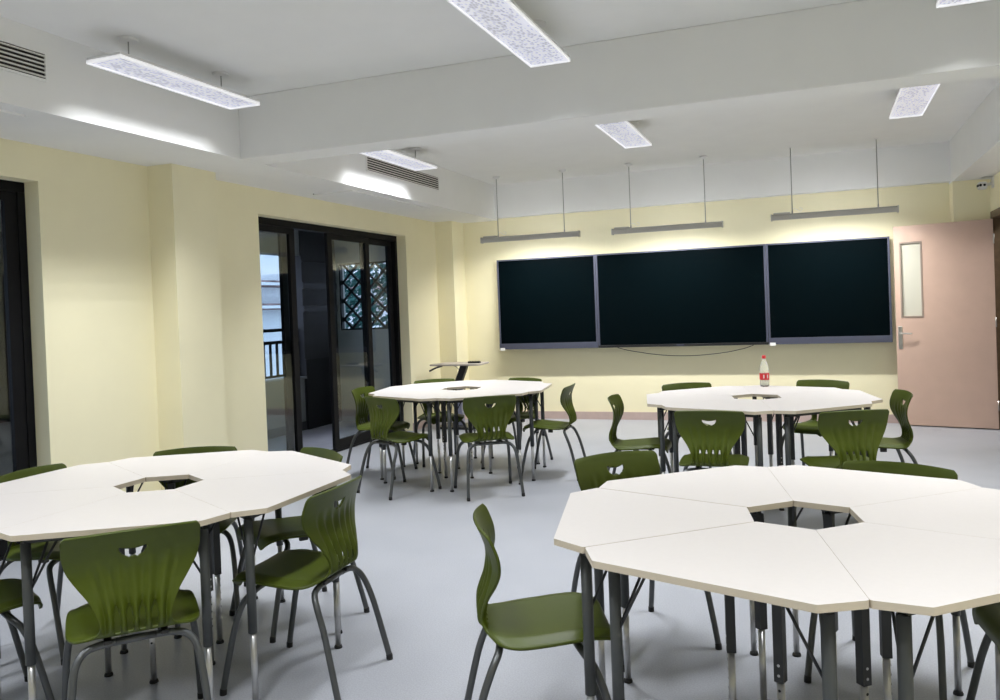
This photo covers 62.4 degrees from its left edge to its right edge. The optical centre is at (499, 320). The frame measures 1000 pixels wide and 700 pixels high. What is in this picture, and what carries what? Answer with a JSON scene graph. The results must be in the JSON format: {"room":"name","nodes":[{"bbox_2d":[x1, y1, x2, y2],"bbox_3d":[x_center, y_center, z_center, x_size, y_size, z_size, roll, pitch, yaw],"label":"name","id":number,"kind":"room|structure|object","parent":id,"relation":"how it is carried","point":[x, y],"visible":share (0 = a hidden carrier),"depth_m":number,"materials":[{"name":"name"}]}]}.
{"room":"classroom","nodes":[
{"label":"classroom","id":0,"kind":"room"},
{"bbox_2d":[0,231,10,422],"bbox_3d":[-3.933,0.045,7.044,0.220,1.530,3.500,-2,1,21],"label":"wall","id":1,"kind":"structure","parent":0,"point":[4,379],"depth_m":6.61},
{"bbox_2d":[0,205,298,255],"bbox_3d":[-4.419,-0.896,5.897,0.200,0.420,9.860,-2,1,21],"label":"beam","id":2,"kind":"structure","parent":0,"point":[268,242],"depth_m":9.93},
{"bbox_2d":[147,163,226,489],"bbox_3d":[-2.368,0.142,6.297,0.230,2.578,0.470,-2,1,21],"label":"pillar","id":3,"kind":"structure","parent":0,"point":[183,220],"depth_m":6.12,"materials":[{"name":"yellow paint"}]},
{"bbox_2d":[0,138,440,491],"bbox_3d":[-3.353,-0.017,4.432,0.250,3.020,14.650,-2,1,21],"label":"wall","id":4,"kind":"structure","parent":0,"point":[88,224],"depth_m":5.85,"materials":[{"name":"yellow paint"}]},
{"bbox_2d":[0,179,36,560],"bbox_3d":[-3.571,0.333,3.966,0.100,2.350,2.905,-2,1,21],"label":"door","id":5,"kind":"structure","parent":4,"relation":"in","point":[12,193],"depth_m":5.22,"materials":[{"name":"black metal"}]},
{"bbox_2d":[258,216,401,451],"bbox_3d":[-1.751,0.200,8.677,0.100,2.350,2.790,-2,1,21],"label":"door","id":6,"kind":"structure","parent":4,"relation":"in","point":[285,229],"depth_m":8.58,"materials":[{"name":"black metal"}]},
{"bbox_2d":[413,415,467,430],"bbox_3d":[-3.066,1.437,4.356,0.252,0.095,14.238,-2,1,21],"label":"baseboard","id":7,"kind":"structure","parent":4,"relation":"attached to","point":[421,423],"depth_m":10.13,"materials":[{"name":"tile"}]},
{"bbox_2d":[287,230,338,429],"bbox_3d":[-2.447,0.132,10.874,0.220,2.760,0.790,-2,1,21],"label":"wall","id":8,"kind":"structure","parent":0,"point":[312,326],"depth_m":10.66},
{"bbox_2d":[267,421,306,439],"bbox_3d":[-4.230,1.464,5.890,0.012,0.110,9.860,-2,1,21],"label":"baseboard","id":9,"kind":"structure","parent":8,"relation":"attached to","point":[281,431],"depth_m":9.93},
{"bbox_2d":[301,261,341,429],"bbox_3d":[-2.332,0.306,10.830,0.015,2.145,0.780,-2,1,21],"label":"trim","id":10,"kind":"structure","parent":8,"relation":"attached to","point":[318,391],"depth_m":10.73,"materials":[{"name":"black metal"}]},
{"bbox_2d":[268,421,363,450],"bbox_3d":[-3.582,1.555,6.200,1.550,0.130,10.900,-2,1,21],"label":"floor","id":11,"kind":"structure","parent":0,"point":[319,437],"depth_m":9.80,"materials":[{"name":"tile"}]},
{"bbox_2d":[0,376,306,475],"bbox_3d":[-4.328,1.247,5.922,0.260,0.810,9.860,-2,1,21],"label":"parapet","id":12,"kind":"object","parent":11,"relation":"on","point":[274,388],"visible":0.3,"depth_m":9.83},
{"bbox_2d":[263,328,291,379],"bbox_3d":[-3.392,0.461,8.434,0.040,0.620,4.460,-2,1,21],"label":"balcony railing","id":13,"kind":"object","parent":12,"relation":"on","point":[270,343],"visible":0.06,"depth_m":10.02,"materials":[{"name":"black metal"}]},
{"bbox_2d":[334,240,390,420],"bbox_3d":[-1.695,0.101,11.087,1.470,2.760,0.150,-2,1,21],"label":"wall","id":14,"kind":"structure","parent":0,"point":[350,342],"depth_m":11.12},
{"bbox_2d":[338,261,387,329],"bbox_3d":[-1.771,-0.312,11.078,0.860,0.950,0.060,-2,1,21],"label":"lattice screen","id":15,"kind":"object","parent":14,"relation":"attached to","point":[341,281],"visible":0.58,"depth_m":11.13,"materials":[{"name":"black metal"}]},
{"bbox_2d":[435,221,469,412],"bbox_3d":[-0.616,0.014,10.818,0.240,2.578,0.370,-2,1,21],"label":"pillar","id":16,"kind":"structure","parent":0,"point":[449,235],"depth_m":10.66,"materials":[{"name":"yellow paint"}]},
{"bbox_2d":[0,419,999,699],"bbox_3d":[-0.264,1.452,3.280,6.750,0.120,14.650,-2,1,21],"label":"floor","id":17,"kind":"structure","parent":0,"point":[421,552],"depth_m":3.83,"materials":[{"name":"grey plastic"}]},
{"bbox_2d":[0,578,54,699],"bbox_3d":[-1.953,1.076,2.995,0.512,0.770,0.483,-3,1,-41],"label":"chair","id":18,"kind":"object","parent":17,"relation":"on","point":[10,588],"visible":0.68,"depth_m":2.99,"materials":[{"name":"green plastic"}]},
{"bbox_2d":[0,463,66,664],"bbox_3d":[-2.015,1.068,3.763,0.512,0.770,0.483,-2,1,17],"label":"chair","id":19,"kind":"object","parent":17,"relation":"on","point":[37,548],"visible":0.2,"depth_m":3.65,"materials":[{"name":"green plastic"}]},
{"bbox_2d":[0,486,125,699],"bbox_3d":[-1.772,1.078,3.199,0.595,0.746,0.756,-3,1,-40],"label":"desk","id":20,"kind":"object","parent":17,"relation":"on","point":[15,508],"visible":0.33,"depth_m":3.21,"materials":[{"name":"grey laminate"}]},
{"bbox_2d":[0,462,144,653],"bbox_3d":[-1.853,1.075,3.646,0.595,0.746,0.756,-2,1,20],"label":"desk","id":21,"kind":"object","parent":17,"relation":"on","point":[105,474],"visible":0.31,"depth_m":3.62,"materials":[{"name":"grey laminate"}]},
{"bbox_2d":[0,489,229,699],"bbox_3d":[-1.345,1.063,3.045,0.756,0.746,0.595,-2,1,-10],"label":"desk","id":22,"kind":"object","parent":17,"relation":"on","point":[130,510],"visible":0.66,"depth_m":2.88,"materials":[{"name":"grey laminate"}]},
{"bbox_2d":[59,520,211,699],"bbox_3d":[-1.238,1.051,2.797,0.483,0.770,0.512,-3,1,-27],"label":"chair","id":23,"kind":"object","parent":17,"relation":"on","point":[124,594],"visible":1,"depth_m":2.67,"materials":[{"name":"green plastic"}]},
{"bbox_2d":[109,450,266,638],"bbox_3d":[-1.507,1.058,3.939,0.756,0.746,0.595,-2,1,-10],"label":"desk","id":24,"kind":"object","parent":17,"relation":"on","point":[170,469],"visible":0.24,"depth_m":3.96,"materials":[{"name":"grey laminate"}]},
{"bbox_2d":[141,446,245,613],"bbox_3d":[-1.531,1.044,4.125,0.483,0.770,0.512,-2,1,-11],"label":"chair","id":25,"kind":"object","parent":17,"relation":"on","point":[224,524],"visible":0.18,"depth_m":4.25,"materials":[{"name":"green plastic"}]},
{"bbox_2d":[175,470,350,699],"bbox_3d":[-0.999,1.046,3.338,0.595,0.746,0.756,-2,1,20],"label":"desk","id":26,"kind":"object","parent":17,"relation":"on","point":[247,498],"visible":0.67,"depth_m":3.21,"materials":[{"name":"grey laminate"}]},
{"bbox_2d":[189,451,350,643],"bbox_3d":[-1.079,1.043,3.785,0.595,0.746,0.756,-3,1,-40],"label":"desk","id":27,"kind":"object","parent":17,"relation":"on","point":[270,462],"visible":0.66,"depth_m":3.70,"materials":[{"name":"grey laminate"}]},
{"bbox_2d":[229,447,369,642],"bbox_3d":[-0.974,1.025,3.954,0.512,0.770,0.483,-3,1,-40],"label":"chair","id":28,"kind":"object","parent":17,"relation":"on","point":[277,529],"visible":0.36,"depth_m":3.90,"materials":[{"name":"green plastic"}]},
{"bbox_2d":[220,475,392,699],"bbox_3d":[-0.766,1.027,3.274,0.512,0.770,0.483,-2,1,18],"label":"chair","id":29,"kind":"object","parent":17,"relation":"on","point":[332,529],"visible":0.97,"depth_m":3.18,"materials":[{"name":"green plastic"}]},
{"bbox_2d":[346,386,417,479],"bbox_3d":[-1.078,0.983,7.364,0.512,0.770,0.483,-2,1,18],"label":"chair","id":30,"kind":"object","parent":17,"relation":"on","point":[362,411],"visible":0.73,"depth_m":7.36,"materials":[{"name":"green plastic"}]},
{"bbox_2d":[357,397,441,499],"bbox_3d":[-0.828,0.984,6.618,0.512,0.770,0.483,-3,1,-45],"label":"chair","id":31,"kind":"object","parent":17,"relation":"on","point":[384,418],"visible":0.98,"depth_m":6.52,"materials":[{"name":"green plastic"}]},
{"bbox_2d":[368,385,446,479],"bbox_3d":[-0.764,0.984,7.320,0.595,0.746,0.756,-2,1,12],"label":"desk","id":32,"kind":"object","parent":17,"relation":"on","point":[393,389],"visible":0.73,"depth_m":7.26,"materials":[{"name":"grey laminate"}]},
{"bbox_2d":[373,390,455,491],"bbox_3d":[-0.625,0.984,6.888,0.756,0.746,0.595,-1,1,42],"label":"desk","id":33,"kind":"object","parent":17,"relation":"on","point":[426,397],"visible":0.88,"depth_m":6.78,"materials":[{"name":"grey laminate"}]},
{"bbox_2d":[413,378,469,466],"bbox_3d":[-0.576,0.957,7.885,0.483,0.770,0.512,-2,1,-19],"label":"chair","id":34,"kind":"object","parent":17,"relation":"on","point":[422,417],"visible":0.41,"depth_m":7.95,"materials":[{"name":"green plastic"}]},
{"bbox_2d":[407,380,481,468],"bbox_3d":[-0.459,0.968,7.657,0.756,0.746,0.595,-2,1,-18],"label":"desk","id":35,"kind":"object","parent":17,"relation":"on","point":[452,385],"visible":0.61,"depth_m":7.70,"materials":[{"name":"grey laminate"}]},
{"bbox_2d":[429,362,488,429],"bbox_3d":[-0.471,0.915,10.084,0.665,0.785,0.421,-2,1,21],"label":"lectern","id":36,"kind":"object","parent":17,"relation":"on","point":[463,367],"visible":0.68,"depth_m":10.03,"materials":[{"name":"beige"}]},
{"bbox_2d":[437,389,527,491],"bbox_3d":[-0.182,0.969,6.791,0.756,0.746,0.595,-2,1,-18],"label":"desk","id":37,"kind":"object","parent":17,"relation":"on","point":[457,396],"visible":0.71,"depth_m":6.66,"materials":[{"name":"grey laminate"}]},
{"bbox_2d":[454,395,524,500],"bbox_3d":[-0.097,0.958,6.447,0.483,0.770,0.512,-2,1,-13],"label":"chair","id":38,"kind":"object","parent":17,"relation":"on","point":[482,417],"visible":1,"depth_m":6.29,"materials":[{"name":"green plastic"}]},
{"bbox_2d":[467,380,542,468],"bbox_3d":[-0.015,0.952,7.560,0.756,0.746,0.595,-1,1,42],"label":"desk","id":39,"kind":"object","parent":17,"relation":"on","point":[484,383],"visible":0.45,"depth_m":7.51,"materials":[{"name":"grey laminate"}]},
{"bbox_2d":[478,383,551,480],"bbox_3d":[0.123,0.952,7.128,0.595,0.746,0.756,-2,1,12],"label":"desk","id":40,"kind":"object","parent":17,"relation":"on","point":[532,389],"visible":0.76,"depth_m":7.08,"materials":[{"name":"grey laminate"}]},
{"bbox_2d":[481,377,552,468],"bbox_3d":[0.151,0.932,7.683,0.483,0.770,0.512,-1,1,43],"label":"chair","id":41,"kind":"object","parent":17,"relation":"on","point":[524,415],"visible":0.29,"depth_m":7.75,"materials":[{"name":"green plastic"}]},
{"bbox_2d":[464,503,610,699],"bbox_3d":[0.114,1.001,2.647,0.512,0.770,0.483,-2,1,-3],"label":"chair","id":42,"kind":"object","parent":17,"relation":"on","point":[550,620],"visible":0.92,"depth_m":2.57,"materials":[{"name":"green plastic"}]},
{"bbox_2d":[522,383,585,476],"bbox_3d":[0.457,0.930,7.008,0.512,0.770,0.483,-2,1,17],"label":"chair","id":43,"kind":"object","parent":17,"relation":"on","point":[565,398],"visible":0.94,"depth_m":6.90,"materials":[{"name":"green plastic"}]},
{"bbox_2d":[607,394,671,474],"bbox_3d":[0.978,0.925,5.902,0.512,0.770,0.483,-2,1,17],"label":"chair","id":44,"kind":"object","parent":17,"relation":"on","point":[616,400],"visible":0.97,"depth_m":5.91,"materials":[{"name":"green plastic"}]},
{"bbox_2d":[571,450,721,671],"bbox_3d":[0.580,0.972,3.516,0.483,0.770,0.512,-2,1,-22],"label":"chair","id":45,"kind":"object","parent":17,"relation":"on","point":[592,472],"visible":0.17,"depth_m":3.63,"materials":[{"name":"green plastic"}]},
{"bbox_2d":[554,488,753,699],"bbox_3d":[0.515,0.997,2.672,0.595,0.746,0.756,-2,1,10],"label":"desk","id":46,"kind":"object","parent":17,"relation":"on","point":[596,516],"visible":0.72,"depth_m":2.61,"materials":[{"name":"grey laminate"}]},
{"bbox_2d":[646,393,733,473],"bbox_3d":[1.355,0.923,5.844,0.595,0.746,0.756,-2,1,10],"label":"desk","id":47,"kind":"object","parent":17,"relation":"on","point":[657,400],"visible":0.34,"depth_m":5.71,"materials":[{"name":"grey laminate"}]},
{"bbox_2d":[599,465,792,699],"bbox_3d":[0.810,0.981,3.020,0.756,0.746,0.595,-2,1,-20],"label":"desk","id":48,"kind":"object","parent":17,"relation":"on","point":[755,488],"visible":0.78,"depth_m":3.04,"materials":[{"name":"grey laminate"}]},
{"bbox_2d":[662,382,731,467],"bbox_3d":[1.542,0.894,6.549,0.483,0.770,0.512,-2,1,-7],"label":"chair","id":49,"kind":"object","parent":17,"relation":"on","point":[689,385],"visible":0.13,"depth_m":6.70,"materials":[{"name":"green plastic"}]},
{"bbox_2d":[659,386,751,472],"bbox_3d":[1.643,0.907,6.194,0.756,0.746,0.595,-2,1,-20],"label":"desk","id":50,"kind":"object","parent":17,"relation":"on","point":[736,392],"visible":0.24,"depth_m":6.27,"materials":[{"name":"grey laminate"}]},
{"bbox_2d":[674,410,748,471],"bbox_3d":[1.327,0.922,5.124,0.483,0.770,0.512,-2,1,21],"label":"chair","id":51,"kind":"object","parent":17,"relation":"on","point":[728,427],"visible":0.9,"depth_m":4.98,"materials":[{"name":"green plastic"}]},
{"bbox_2d":[662,399,773,522],"bbox_3d":[1.514,0.922,5.418,0.756,0.746,0.595,-2,1,40],"label":"desk","id":52,"kind":"object","parent":17,"relation":"on","point":[754,408],"visible":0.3,"depth_m":5.34,"materials":[{"name":"grey laminate"}]},
{"bbox_2d":[585,522,868,699],"bbox_3d":[0.677,0.997,2.245,0.756,0.746,0.595,-2,1,40],"label":"desk","id":53,"kind":"object","parent":17,"relation":"on","point":[782,567],"visible":1,"depth_m":2.16,"materials":[{"name":"grey laminate"}]},
{"bbox_2d":[743,385,838,466],"bbox_3d":[2.091,0.891,6.119,0.756,0.746,0.595,-2,1,40],"label":"desk","id":54,"kind":"object","parent":17,"relation":"on","point":[770,392],"visible":0.36,"depth_m":6.05,"materials":[{"name":"grey laminate"}]},
{"bbox_2d":[759,355,768,386],"bbox_3d":[2.050,0.394,6.404,0.073,0.242,0.073,-2,1,21],"label":"soda bottle","id":55,"kind":"object","parent":54,"relation":"on","point":[764,369],"visible":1,"depth_m":6.38,"materials":[{"name":"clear plastic"}]},
{"bbox_2d":[777,379,853,465],"bbox_3d":[2.462,0.861,6.410,0.483,0.770,0.512,-1,1,42],"label":"chair","id":56,"kind":"object","parent":17,"relation":"on","point":[810,426],"visible":0.37,"depth_m":6.49,"materials":[{"name":"green plastic"}]},
{"bbox_2d":[761,398,871,510],"bbox_3d":[1.962,0.906,5.343,0.756,0.746,0.595,-2,1,-20],"label":"desk","id":57,"kind":"object","parent":17,"relation":"on","point":[789,407],"visible":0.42,"depth_m":5.18,"materials":[{"name":"grey laminate"}]},
{"bbox_2d":[777,389,882,464],"bbox_3d":[2.250,0.890,5.694,0.595,0.746,0.756,-2,1,10],"label":"desk","id":58,"kind":"object","parent":17,"relation":"on","point":[840,394],"visible":0.24,"depth_m":5.71,"materials":[{"name":"grey laminate"}]},
{"bbox_2d":[796,409,888,508],"bbox_3d":[2.051,0.897,4.913,0.483,0.770,0.512,-2,1,-3],"label":"chair","id":59,"kind":"object","parent":17,"relation":"on","point":[834,427],"visible":0.74,"depth_m":4.76,"materials":[{"name":"green plastic"}]},
{"bbox_2d":[768,465,980,696],"bbox_3d":[1.257,0.965,2.943,0.756,0.746,0.595,-2,1,40],"label":"desk","id":60,"kind":"object","parent":17,"relation":"on","point":[832,491],"visible":0.53,"depth_m":2.92,"materials":[{"name":"grey laminate"}]},
{"bbox_2d":[847,389,917,463],"bbox_3d":[2.585,0.867,5.598,0.512,0.770,0.483,-2,1,11],"label":"chair","id":61,"kind":"object","parent":17,"relation":"on","point":[899,410],"visible":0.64,"depth_m":5.57,"materials":[{"name":"green plastic"}]},
{"bbox_2d":[804,460,974,699],"bbox_3d":[1.457,0.944,3.087,0.483,0.770,0.512,-2,1,41],"label":"chair","id":62,"kind":"object","parent":17,"relation":"on","point":[890,467],"visible":0.13,"depth_m":3.11,"materials":[{"name":"green plastic"}]},
{"bbox_2d":[816,522,999,699],"bbox_3d":[1.124,0.981,2.168,0.756,0.746,0.595,-2,1,-20],"label":"desk","id":63,"kind":"object","parent":17,"relation":"on","point":[907,572],"visible":0.91,"depth_m":2.04,"materials":[{"name":"white laminate"}]},
{"bbox_2d":[850,488,999,699],"bbox_3d":[1.415,0.965,2.517,0.595,0.746,0.756,-2,1,10],"label":"desk","id":64,"kind":"object","parent":17,"relation":"on","point":[971,512],"visible":0.71,"depth_m":2.55,"materials":[{"name":"grey laminate"}]},
{"bbox_2d":[966,602,999,699],"bbox_3d":[1.686,0.945,2.415,0.512,0.770,0.483,-2,1,14],"label":"chair","id":65,"kind":"object","parent":17,"relation":"on","point":[987,617],"visible":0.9,"depth_m":2.57,"materials":[{"name":"green plastic"}]},
{"bbox_2d":[0,0,999,184],"bbox_3d":[-0.385,-1.700,3.237,6.750,0.150,14.650,-2,1,21],"label":"ceiling","id":66,"kind":"structure","parent":0,"point":[264,46],"depth_m":5.05,"materials":[{"name":"white paint"}]},
{"bbox_2d":[86,36,259,109],"bbox_3d":[-1.937,-1.505,5.017,0.244,0.170,1.184,-2,1,21],"label":"pendant lamp","id":67,"kind":"object","parent":66,"relation":"hanging from","point":[122,63],"visible":1,"depth_m":4.89,"materials":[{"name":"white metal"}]},
{"bbox_2d":[92,58,253,107],"bbox_3d":[-1.934,-1.433,5.018,0.233,0.006,1.173,-2,1,21],"label":"diffuser","id":68,"kind":"object","parent":67,"relation":"attached to","point":[139,69],"depth_m":4.93,"materials":[{"name":"grey plastic"}]},
{"bbox_2d":[0,16,496,222],"bbox_3d":[-2.941,-1.320,4.236,0.740,0.442,14.250,-2,1,21],"label":"soffit","id":69,"kind":"structure","parent":66,"relation":"attached to","point":[82,108],"depth_m":5.39,"materials":[{"name":"white paint"}]},
{"bbox_2d":[0,109,25,121],"bbox_3d":[-3.063,-1.082,3.829,0.428,0.012,1.606,-2,1,21],"label":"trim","id":70,"kind":"structure","parent":69,"relation":"attached to","point":[4,115],"depth_m":4.46,"materials":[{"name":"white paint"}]},
{"bbox_2d":[0,38,47,81],"bbox_3d":[-2.731,-1.347,3.737,0.012,0.159,1.557,-2,1,21],"label":"air vent","id":71,"kind":"object","parent":69,"relation":"attached to","point":[20,59],"visible":1,"depth_m":4.33,"materials":[{"name":"grey metal"}]},
{"bbox_2d":[313,190,429,211],"bbox_3d":[-1.267,-1.214,8.477,0.428,0.012,1.656,-2,1,21],"label":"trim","id":72,"kind":"structure","parent":69,"relation":"attached to","point":[352,196],"depth_m":8.33,"materials":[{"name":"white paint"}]},
{"bbox_2d":[366,156,439,190],"bbox_3d":[-0.953,-1.477,8.340,0.012,0.159,1.559,-2,1,21],"label":"air vent","id":73,"kind":"object","parent":69,"relation":"attached to","point":[420,178],"visible":0.91,"depth_m":8.27,"materials":[{"name":"grey metal"}]},
{"bbox_2d":[360,148,436,170],"bbox_3d":[-0.955,-1.579,7.724,0.244,0.170,1.184,-2,1,21],"label":"pendant lamp","id":74,"kind":"object","parent":66,"relation":"hanging from","point":[391,156],"visible":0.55,"depth_m":7.78,"materials":[{"name":"grey plastic"}]},
{"bbox_2d":[447,0,569,66],"bbox_3d":[0.079,-1.572,4.300,0.244,0.170,1.184,-2,1,21],"label":"pendant lamp","id":75,"kind":"object","parent":66,"relation":"hanging from","point":[505,21],"visible":1,"depth_m":4.26,"materials":[{"name":"grey plastic"}]},
{"bbox_2d":[480,169,580,243],"bbox_3d":[0.339,-1.346,9.800,1.232,0.790,0.096,-2,1,21],"label":"lamp","id":76,"kind":"object","parent":66,"relation":"hanging from","point":[486,239],"visible":1,"depth_m":9.77,"materials":[{"name":"grey metal"}]},
{"bbox_2d":[239,0,999,163],"bbox_3d":[0.591,-1.467,5.141,5.200,0.442,0.270,-2,1,21],"label":"ceiling beam","id":77,"kind":"structure","parent":66,"relation":"attached to","point":[862,46],"depth_m":4.90,"materials":[{"name":"white paint"}]},
{"bbox_2d":[595,121,651,148],"bbox_3d":[1.043,-1.645,6.961,0.244,0.170,1.184,-2,1,21],"label":"pendant lamp","id":78,"kind":"object","parent":66,"relation":"hanging from","point":[626,134],"visible":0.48,"depth_m":7.00,"materials":[{"name":"grey plastic"}]},
{"bbox_2d":[611,156,722,234],"bbox_3d":[1.845,-1.389,9.217,1.232,0.790,0.096,-2,1,21],"label":"lamp","id":79,"kind":"object","parent":66,"relation":"hanging from","point":[617,230],"visible":1,"depth_m":9.19,"materials":[{"name":"grey metal"}]},
{"bbox_2d":[771,138,898,220],"bbox_3d":[3.456,-1.471,8.592,1.232,0.790,0.096,-2,1,21],"label":"lamp","id":80,"kind":"object","parent":66,"relation":"hanging from","point":[785,215],"visible":0.87,"depth_m":8.56,"materials":[{"name":"grey metal"}]},
{"bbox_2d":[889,84,939,118],"bbox_3d":[3.070,-1.711,6.133,0.244,0.170,1.184,-2,1,21],"label":"pendant lamp","id":81,"kind":"object","parent":66,"relation":"hanging from","point":[912,101],"visible":0.57,"depth_m":6.17,"materials":[{"name":"grey plastic"}]},
{"bbox_2d":[936,0,987,7],"bbox_3d":[2.086,-1.639,3.545,0.244,0.170,1.184,-2,1,21],"label":"pendant lamp","id":82,"kind":"object","parent":66,"relation":"hanging from","point":[939,3],"visible":1,"depth_m":4.09,"materials":[{"name":"grey plastic"}]},
{"bbox_2d":[938,0,971,5],"bbox_3d":[2.089,-1.567,3.546,0.233,0.006,1.173,-2,1,21],"label":"diffuser","id":83,"kind":"object","parent":82,"relation":"attached to","point":[940,2],"depth_m":4.09,"materials":[{"name":"grey plastic"}]},
{"bbox_2d":[949,82,999,183],"bbox_3d":[2.409,-1.496,2.164,0.340,0.442,14.250,-2,1,21],"label":"soffit","id":84,"kind":"structure","parent":66,"relation":"attached to","point":[975,148],"depth_m":7.40,"materials":[{"name":"white paint"}]},
{"bbox_2d":[463,183,949,413],"bbox_3d":[2.293,-0.307,9.991,6.280,3.020,0.200,-2,1,21],"label":"wall","id":85,"kind":"structure","parent":0,"point":[597,374],"depth_m":9.94,"materials":[{"name":"yellow paint"}]},
{"bbox_2d":[497,254,598,350],"bbox_3d":[0.607,-0.210,10.452,1.299,1.163,0.159,-2,1,21],"label":"blackboard","id":86,"kind":"object","parent":85,"relation":"attached to","point":[545,302],"visible":1,"depth_m":10.38,"materials":[{"name":"black plastic"}]},
{"bbox_2d":[595,244,768,347],"bbox_3d":[2.146,-0.267,9.857,1.994,1.151,0.156,-2,1,21],"label":"display screen","id":87,"kind":"object","parent":85,"relation":"attached to","point":[709,296],"visible":1,"depth_m":9.78,"materials":[{"name":"black plastic"}]},
{"bbox_2d":[620,345,752,355],"bbox_3d":[2.192,0.368,9.839,1.602,0.119,0.020,-2,1,21],"label":"cable","id":88,"kind":"object","parent":87,"relation":"hanging from","point":[752,345],"visible":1,"depth_m":9.84,"materials":[{"name":"black plastic"}]},
{"bbox_2d":[515,411,898,422],"bbox_3d":[2.264,1.158,9.929,5.700,0.095,0.012,-2,1,21],"label":"baseboard","id":89,"kind":"structure","parent":85,"relation":"attached to","point":[548,414],"depth_m":10.19,"materials":[{"name":"tile"}]},
{"bbox_2d":[494,142,950,218],"bbox_3d":[2.372,-1.608,9.752,5.200,0.420,0.120,-2,1,21],"label":"ceiling beam","id":90,"kind":"structure","parent":85,"relation":"attached to","point":[919,164],"depth_m":9.55,"materials":[{"name":"white paint"}]},
{"bbox_2d":[766,236,892,345],"bbox_3d":[3.676,-0.312,9.263,1.283,1.163,0.159,-2,1,21],"label":"blackboard","id":91,"kind":"object","parent":85,"relation":"attached to","point":[823,291],"visible":1,"depth_m":9.19,"materials":[{"name":"black plastic"}]},
{"bbox_2d":[949,179,990,221],"bbox_3d":[4.988,-0.172,8.712,0.340,2.578,0.250,-2,1,21],"label":"pillar","id":92,"kind":"structure","parent":0,"point":[967,203],"depth_m":8.59,"materials":[{"name":"yellow paint"}]},
{"bbox_2d":[990,172,999,210],"bbox_3d":[2.719,-0.217,2.080,0.220,3.020,14.650,-2,1,21],"label":"wall","id":93,"kind":"structure","parent":0,"point":[994,192],"depth_m":8.25,"materials":[{"name":"yellow paint"}]},
{"bbox_2d":[893,219,999,428],"bbox_3d":[4.662,0.050,8.651,0.939,2.138,0.115,-2,1,36],"label":"door","id":94,"kind":"structure","parent":93,"relation":"in","point":[946,319],"depth_m":8.64,"materials":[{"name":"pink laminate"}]},
{"bbox_2d":[977,176,993,189],"bbox_3d":[4.926,-1.389,8.374,0.154,0.119,0.096,-2,1,21],"label":"security camera","id":95,"kind":"object","parent":93,"relation":"attached to","point":[981,185],"visible":1,"depth_m":8.35,"materials":[{"name":"white plastic"}]},
{"bbox_2d":[990,207,999,429],"bbox_3d":[4.999,0.012,7.949,0.250,2.230,1.045,-2,1,21],"label":"trim","id":96,"kind":"structure","parent":93,"relation":"attached to","point":[995,214],"depth_m":8.40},
{"label":"outside","id":97,"kind":"structure","parent":0,"visible":0},
{"bbox_3d":[-25.230,11.196,26.150,53.400,0.300,110.000,-2,1,21],"label":"ground","id":98,"kind":"structure","parent":97,"visible":0},
{"bbox_2d":[260,255,387,379],"bbox_3d":[-13.936,-4.594,40.644,4.960,30.000,38.000,-2,1,21],"label":"apartment building","id":99,"kind":"structure","parent":98,"relation":"on","point":[269,264],"depth_m":42.00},
{"bbox_2d":[261,282,279,284],"bbox_3d":[-11.794,-1.753,39.146,0.060,0.140,34.600,-2,1,21],"label":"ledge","id":100,"kind":"object","parent":99,"relation":"attached to","point":[262,283],"depth_m":40.46,"materials":[{"name":"white concrete"}]},
{"bbox_2d":[262,304,386,308],"bbox_3d":[-11.751,-0.614,39.162,0.060,0.140,34.600,-2,1,21],"label":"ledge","id":101,"kind":"object","parent":99,"relation":"attached to","point":[264,306],"depth_m":40.61,"materials":[{"name":"white concrete"}]},
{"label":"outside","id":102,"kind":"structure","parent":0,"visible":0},
{"bbox_3d":[-2.076,1.496,12.587,3.350,0.280,2.100,-2,1,21],"label":"terrace","id":103,"kind":"object","parent":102,"visible":0},
{"bbox_2d":[344,263,387,328],"bbox_3d":[-1.943,-0.119,12.490,2.372,2.979,1.384,-2,1,21],"label":"foliage","id":104,"kind":"object","parent":103,"relation":"on","point":[352,300],"visible":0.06,"depth_m":12.20,"materials":[{"name":"teal plant"}]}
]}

